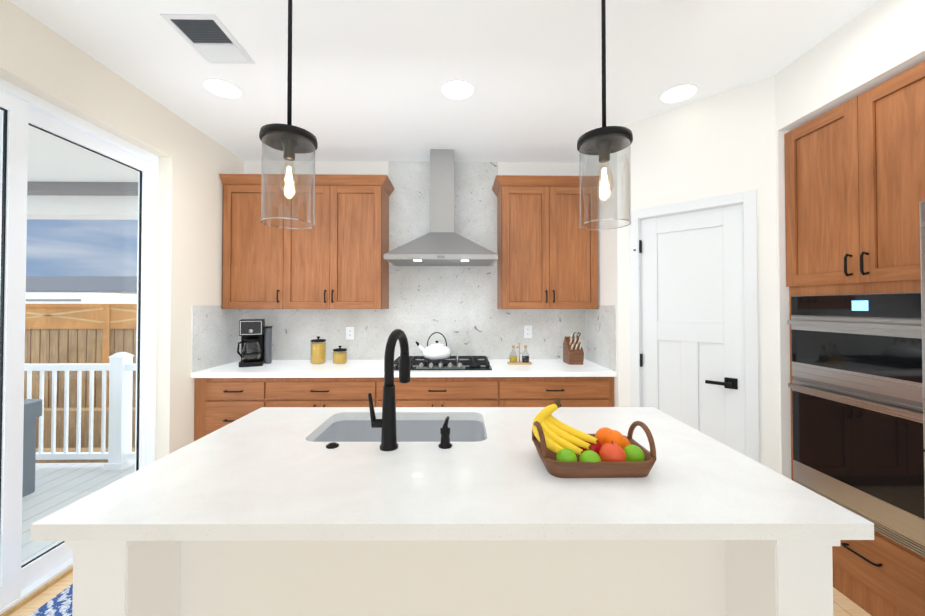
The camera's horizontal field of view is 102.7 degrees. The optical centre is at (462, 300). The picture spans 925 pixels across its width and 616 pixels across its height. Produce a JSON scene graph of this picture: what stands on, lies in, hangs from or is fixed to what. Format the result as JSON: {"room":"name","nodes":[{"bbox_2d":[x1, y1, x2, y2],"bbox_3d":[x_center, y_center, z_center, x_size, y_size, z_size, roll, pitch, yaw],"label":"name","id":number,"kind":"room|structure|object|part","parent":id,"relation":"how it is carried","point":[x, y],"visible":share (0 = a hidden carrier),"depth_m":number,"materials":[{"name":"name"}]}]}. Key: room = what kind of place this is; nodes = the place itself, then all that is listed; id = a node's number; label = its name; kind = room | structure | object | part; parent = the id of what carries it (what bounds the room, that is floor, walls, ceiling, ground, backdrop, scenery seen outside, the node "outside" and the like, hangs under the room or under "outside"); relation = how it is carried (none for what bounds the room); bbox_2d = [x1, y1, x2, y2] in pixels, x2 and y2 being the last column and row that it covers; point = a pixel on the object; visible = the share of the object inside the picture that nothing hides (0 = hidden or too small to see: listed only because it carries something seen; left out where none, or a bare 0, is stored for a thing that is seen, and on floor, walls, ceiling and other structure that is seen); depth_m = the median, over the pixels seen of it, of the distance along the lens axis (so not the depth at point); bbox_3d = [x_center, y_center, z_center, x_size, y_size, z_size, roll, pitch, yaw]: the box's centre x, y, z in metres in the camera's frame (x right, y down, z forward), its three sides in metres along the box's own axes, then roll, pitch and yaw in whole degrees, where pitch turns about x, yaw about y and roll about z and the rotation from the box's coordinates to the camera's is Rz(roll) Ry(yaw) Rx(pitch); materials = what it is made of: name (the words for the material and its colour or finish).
{"room":"kitchen","nodes":[
{"label":"kitchen","id":0,"kind":"room"},
{"bbox_2d":[0,78,157,615],"bbox_3d":[-2.112,0.216,1.615,0.107,2.430,1.820,0,-1,-1],"label":"sliding door","id":1,"kind":"structure","parent":0,"point":[20,584],"depth_m":1.79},
{"bbox_2d":[0,0,243,460],"bbox_3d":[-2.059,0.045,0.478,0.208,2.740,5.800,0,-1,-1],"label":"wall","id":2,"kind":"structure","parent":0,"point":[39,59],"depth_m":2.54,"materials":[{"name":"paint"}]},
{"bbox_2d":[244,161,584,359],"bbox_3d":[0.187,0.087,3.483,4.790,2.740,0.158,0,-1,-1],"label":"wall","id":3,"kind":"structure","parent":0,"point":[456,306],"depth_m":3.40,"materials":[{"name":"stone"}]},
{"bbox_2d":[219,174,290,308],"bbox_3d":[-1.703,-0.478,3.211,0.572,1.103,0.341,0,-1,-1],"label":"upper cabinet","id":4,"kind":"object","parent":3,"relation":"attached to","point":[256,256],"depth_m":3.05,"materials":[{"name":"brown wood"}]},
{"bbox_2d":[291,174,390,308],"bbox_3d":[-1.105,-0.478,3.220,0.865,1.103,0.341,0,-1,-1],"label":"upper cabinet","id":5,"kind":"object","parent":3,"relation":"attached to","point":[339,255],"depth_m":3.06,"materials":[{"name":"brown wood"}]},
{"bbox_2d":[346,327,353,338],"bbox_3d":[-1.027,0.298,3.378,0.070,0.114,0.007,0,-1,-1],"label":"electrical outlet","id":6,"kind":"object","parent":3,"relation":"attached to","point":[349,332],"visible":1,"depth_m":3.38,"materials":[{"name":"white plastic"}]},
{"bbox_2d":[383,149,497,266],"bbox_3d":[-0.173,-0.801,3.163,0.900,0.970,0.493,0,-1,-1],"label":"range hood","id":7,"kind":"object","parent":3,"relation":"attached to","point":[441,246],"depth_m":3.12,"materials":[{"name":"silver metal"}]},
{"bbox_2d":[430,149,453,176],"bbox_3d":[-0.175,-1.116,3.280,0.202,0.340,0.267,0,-1,-1],"label":"hood chimney","id":8,"kind":"object","parent":3,"relation":"attached to","point":[441,160],"depth_m":3.15,"materials":[{"name":"silver metal"}]},
{"bbox_2d":[524,326,531,337],"bbox_3d":[0.605,0.288,3.403,0.070,0.114,0.007,0,-1,-1],"label":"electrical outlet","id":9,"kind":"object","parent":3,"relation":"attached to","point":[527,331],"visible":1,"depth_m":3.40,"materials":[{"name":"white plastic"}]},
{"bbox_2d":[495,175,598,308],"bbox_3d":[0.727,-0.477,3.248,0.807,1.103,0.341,0,-1,-1],"label":"upper cabinet","id":10,"kind":"object","parent":3,"relation":"attached to","point":[546,261],"depth_m":3.09,"materials":[{"name":"brown wood"}]},
{"bbox_2d":[9,572,870,615],"bbox_3d":[0.279,1.468,0.643,4.690,0.100,5.800,0,-1,-1],"label":"floor","id":11,"kind":"structure","parent":0,"point":[843,605],"depth_m":1.75,"materials":[{"name":"brown wood"}]},
{"bbox_2d":[29,584,72,615],"bbox_3d":[-1.495,1.423,1.442,0.915,0.010,1.550,0,-1,-1],"label":"doormat","id":12,"kind":"object","parent":11,"relation":"on","point":[59,604],"depth_m":1.72,"materials":[{"name":"blue fabric"}]},
{"bbox_2d":[191,377,274,440],"bbox_3d":[-1.701,1.013,3.049,0.595,0.877,0.637,0,-1,-1],"label":"base cabinet","id":13,"kind":"object","parent":11,"relation":"on","point":[219,402],"depth_m":2.74,"materials":[{"name":"brown wood"}]},
{"bbox_2d":[191,359,615,376],"bbox_3d":[-0.427,0.555,3.061,3.142,0.038,0.651,0,-1,-1],"label":"countertop","id":14,"kind":"structure","parent":13,"relation":"on","point":[539,367],"depth_m":2.81,"materials":[{"name":"white stone"}]},
{"bbox_2d":[237,319,271,366],"bbox_3d":[-1.757,0.348,3.114,0.259,0.375,0.320,0,-1,-1],"label":"coffee maker","id":15,"kind":"object","parent":14,"relation":"on","point":[256,341],"visible":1,"depth_m":3.04,"materials":[{"name":"black plastic"}]},
{"bbox_2d":[310,336,325,363],"bbox_3d":[-1.234,0.422,3.166,0.124,0.230,0.124,0,-1,-1],"label":"pasta jar","id":16,"kind":"object","parent":14,"relation":"on","point":[317,353],"visible":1,"depth_m":3.12,"materials":[{"name":"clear glass"}]},
{"bbox_2d":[333,346,346,363],"bbox_3d":[-1.049,0.462,3.168,0.116,0.150,0.116,0,-1,-1],"label":"pasta jar","id":17,"kind":"object","parent":14,"relation":"on","point":[339,356],"visible":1,"depth_m":3.13,"materials":[{"name":"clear glass"}]},
{"bbox_2d":[416,332,450,358],"bbox_3d":[-0.249,0.381,3.166,0.309,0.222,0.248,0,-1,-1],"label":"kettle","id":18,"kind":"object","parent":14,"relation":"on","point":[436,350],"visible":1,"depth_m":3.09,"materials":[{"name":"white ceramic"}]},
{"bbox_2d":[394,356,494,368],"bbox_3d":[-0.172,0.511,3.065,0.790,0.050,0.500,0,-1,-1],"label":"cooktop","id":19,"kind":"object","parent":14,"relation":"in","point":[417,362],"depth_m":2.98,"materials":[{"name":"black metal"}]},
{"bbox_2d":[507,342,531,364],"bbox_3d":[0.482,0.446,3.131,0.200,0.181,0.090,0,-1,-1],"label":"oil bottle set","id":20,"kind":"object","parent":14,"relation":"on","point":[514,361],"visible":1,"depth_m":3.11,"materials":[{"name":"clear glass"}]},
{"bbox_2d":[563,332,583,364],"bbox_3d":[0.948,0.404,3.156,0.123,0.266,0.207,0,-1,-1],"label":"knife block","id":21,"kind":"object","parent":14,"relation":"on","point":[573,352],"visible":1,"depth_m":3.10,"materials":[{"name":"brown wood"}]},
{"bbox_2d":[275,377,383,406],"bbox_3d":[-1.025,1.013,3.059,0.886,0.877,0.637,0,-1,-1],"label":"base cabinet","id":22,"kind":"object","parent":11,"relation":"on","point":[289,391],"depth_m":2.75,"materials":[{"name":"brown wood"}]},
{"bbox_2d":[65,543,839,615],"bbox_3d":[-0.023,0.988,1.316,1.898,0.878,0.892,0,-1,0],"label":"kitchen island","id":23,"kind":"object","parent":11,"relation":"on","point":[110,579],"depth_m":1.07,"materials":[{"name":"white paint"}]},
{"bbox_2d":[31,407,873,542],"bbox_3d":[-0.022,0.525,1.317,1.906,0.049,0.962,0,-1,0],"label":"island countertop","id":24,"kind":"structure","parent":23,"relation":"on","point":[270,474],"depth_m":0.99,"materials":[{"name":"white stone"}]},
{"bbox_3d":[-0.455,0.506,1.296,0.044,0.011,0.044,0,-1,-1],"label":"air switch button","id":25,"kind":"part","parent":24,"relation":"part of","materials":[{"name":"black metal"}]},
{"bbox_2d":[368,329,410,450],"bbox_3d":[-0.266,0.309,1.367,0.125,0.406,0.224,0,-1,-1],"label":"faucet","id":26,"kind":"object","parent":24,"relation":"on","point":[386,423],"visible":1,"depth_m":1.27,"materials":[{"name":"black metal"}]},
{"bbox_2d":[438,416,451,448],"bbox_3d":[-0.061,0.466,1.311,0.048,0.090,0.074,0,-1,-1],"label":"soap dispenser","id":27,"kind":"object","parent":24,"relation":"on","point":[445,443],"visible":1,"depth_m":1.28,"materials":[{"name":"black metal"}]},
{"bbox_2d":[532,398,656,477],"bbox_3d":[0.399,0.415,1.160,0.345,0.188,0.240,0,-1,-1],"label":"fruit basket","id":28,"kind":"object","parent":24,"relation":"on","point":[564,450],"visible":1,"depth_m":1.10,"materials":[{"name":"brown wood"}]},
{"bbox_2d":[394,377,510,406],"bbox_3d":[-0.191,1.013,3.072,1.044,0.877,0.637,0,-1,-1],"label":"base cabinet","id":29,"kind":"object","parent":11,"relation":"on","point":[420,391],"depth_m":2.76,"materials":[{"name":"brown wood"}]},
{"bbox_2d":[511,377,613,406],"bbox_3d":[0.672,1.013,3.085,0.944,0.877,0.637,0,-1,-1],"label":"base cabinet","id":30,"kind":"object","parent":11,"relation":"on","point":[525,391],"depth_m":2.77,"materials":[{"name":"brown wood"}]},
{"bbox_2d":[784,61,924,615],"bbox_3d":[2.154,0.235,1.712,0.700,2.395,0.775,0,-1,-1],"label":"tall cabinet","id":31,"kind":"object","parent":11,"relation":"on","point":[854,181],"visible":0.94,"depth_m":1.69,"materials":[{"name":"brown wood"}]},
{"bbox_2d":[787,292,924,556],"bbox_3d":[1.825,0.501,1.703,0.066,1.063,0.715,0,-1,-1],"label":"wall oven","id":32,"kind":"object","parent":31,"relation":"in","point":[856,385],"visible":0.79,"depth_m":1.69,"materials":[{"name":"silver metal"}]},
{"bbox_2d":[919,200,924,499],"bbox_3d":[2.036,0.532,0.861,0.950,1.776,0.895,0,-1,-1],"label":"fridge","id":33,"kind":"object","parent":11,"relation":"on","point":[922,232],"visible":1,"depth_m":1.30,"materials":[{"name":"silver metal"}]},
{"bbox_2d":[9,0,876,162],"bbox_3d":[0.231,-1.373,0.607,4.790,0.100,5.950,0,-1,-1],"label":"ceiling","id":34,"kind":"structure","parent":0,"point":[370,78],"depth_m":2.02,"materials":[{"name":"paint"}]},
{"bbox_2d":[160,14,254,63],"bbox_3d":[-1.259,-1.300,1.859,0.250,0.011,0.340,0,-1,-1],"label":"ceiling vent","id":35,"kind":"object","parent":34,"relation":"in","point":[209,38],"visible":1,"depth_m":1.83,"materials":[{"name":"white metal"}]},
{"bbox_2d":[204,78,241,97],"bbox_3d":[-1.466,-1.296,2.266,0.196,0.006,0.196,0,-1,-1],"label":"recessed light","id":36,"kind":"object","parent":34,"relation":"in","point":[222,88],"visible":1,"depth_m":2.26,"materials":[{"name":"white plastic"}]},
{"bbox_2d":[259,0,317,228],"bbox_3d":[-0.622,-0.793,1.331,0.190,1.040,0.190,0,-1,-1],"label":"pendant light","id":37,"kind":"object","parent":34,"relation":"hanging from","point":[289,139],"visible":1,"depth_m":1.32,"materials":[{"name":"black"}]},
{"bbox_2d":[442,80,473,98],"bbox_3d":[-0.030,-1.296,2.277,0.196,0.006,0.196,0,-1,-1],"label":"recessed light","id":38,"kind":"object","parent":34,"relation":"in","point":[457,89],"visible":1,"depth_m":2.27,"materials":[{"name":"white plastic"}]},
{"bbox_2d":[577,0,632,229],"bbox_3d":[0.515,-0.793,1.349,0.190,1.040,0.190,0,-1,-1],"label":"pendant light","id":39,"kind":"object","parent":34,"relation":"hanging from","point":[604,142],"visible":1,"depth_m":1.34,"materials":[{"name":"black"}]},
{"bbox_2d":[661,84,696,102],"bbox_3d":[1.354,-1.296,2.318,0.196,0.006,0.196,0,-1,-1],"label":"recessed light","id":40,"kind":"object","parent":34,"relation":"in","point":[677,93],"visible":1,"depth_m":2.31,"materials":[{"name":"white plastic"}]},
{"bbox_2d":[584,305,615,371],"bbox_3d":[1.144,0.289,3.083,0.008,0.495,0.620,0,-1,-1],"label":"backsplash","id":41,"kind":"structure","parent":0,"point":[600,323],"depth_m":3.04,"materials":[{"name":"stone"}]},
{"bbox_2d":[585,74,790,478],"bbox_3d":[1.873,0.077,2.770,1.440,2.740,1.335,0,-1,-1],"label":"wall","id":42,"kind":"structure","parent":0,"point":[731,141],"depth_m":2.30,"materials":[{"name":"paint"}]},
{"bbox_2d":[629,190,759,462],"bbox_3d":[1.504,0.396,2.450,0.724,2.092,0.150,-1,-1,44],"label":"door","id":43,"kind":"structure","parent":42,"relation":"attached to","point":[694,361],"depth_m":2.41,"materials":[{"name":"white wood"}]},
{"bbox_2d":[777,0,924,130],"bbox_3d":[2.235,0.038,-0.050,0.800,2.740,4.315,0,-1,-1],"label":"wall","id":44,"kind":"structure","parent":0,"point":[877,42],"depth_m":1.72,"materials":[{"name":"paint"}]},
{"label":"outside","id":45,"kind":"structure","parent":0,"visible":0},
{"bbox_3d":[-31.359,2.288,19.457,57.810,0.020,120.000,0,-1,-1],"label":"ground","id":46,"kind":"structure","parent":45,"visible":0},
{"bbox_2d":[21,463,134,564],"bbox_3d":[-4.363,1.725,0.120,4.410,0.570,6.500,0,-1,-1],"label":"deck","id":47,"kind":"object","parent":46,"relation":"on","point":[40,492],"depth_m":2.91,"materials":[{"name":"white wood"}]},
{"bbox_2d":[22,399,41,496],"bbox_3d":[-3.635,1.101,2.200,0.750,0.734,1.440,0,-1,-1],"label":"box","id":48,"kind":"object","parent":47,"relation":"on","point":[31,452],"depth_m":2.82,"materials":[{"name":"grey"}]},
{"bbox_2d":[24,352,135,469],"bbox_3d":[-4.429,0.974,3.300,4.425,1.020,0.150,0,-1,-1],"label":"railing","id":49,"kind":"object","parent":47,"relation":"on","point":[116,449],"depth_m":3.30,"materials":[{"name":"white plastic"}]},
{"bbox_2d":[27,125,137,219],"bbox_3d":[-4.465,0.117,0.265,4.610,2.650,6.750,0,-1,-1],"label":"roof","id":50,"kind":"structure","parent":47,"relation":"on","point":[37,205],"depth_m":3.32,"materials":[{"name":"white"}]},
{"bbox_2d":[24,304,136,462],"bbox_3d":[-17.043,1.057,4.963,46.000,2.040,1.950,0,-1,-1],"label":"fence","id":51,"kind":"object","parent":46,"relation":"on","point":[76,312],"depth_m":6.04,"materials":[{"name":"brown wood"}]},
{"bbox_2d":[25,292,136,303],"bbox_3d":[-21.989,0.936,17.861,10.500,2.560,2.512,0,-1,-1],"label":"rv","id":52,"kind":"object","parent":46,"relation":"on","point":[53,297],"depth_m":16.70,"materials":[{"name":"white"}]},
{"bbox_2d":[26,276,136,300],"bbox_3d":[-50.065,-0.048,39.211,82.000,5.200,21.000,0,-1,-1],"label":"house","id":53,"kind":"structure","parent":46,"relation":"on","point":[60,282],"depth_m":31.05,"materials":[{"name":"beige"}]}
]}

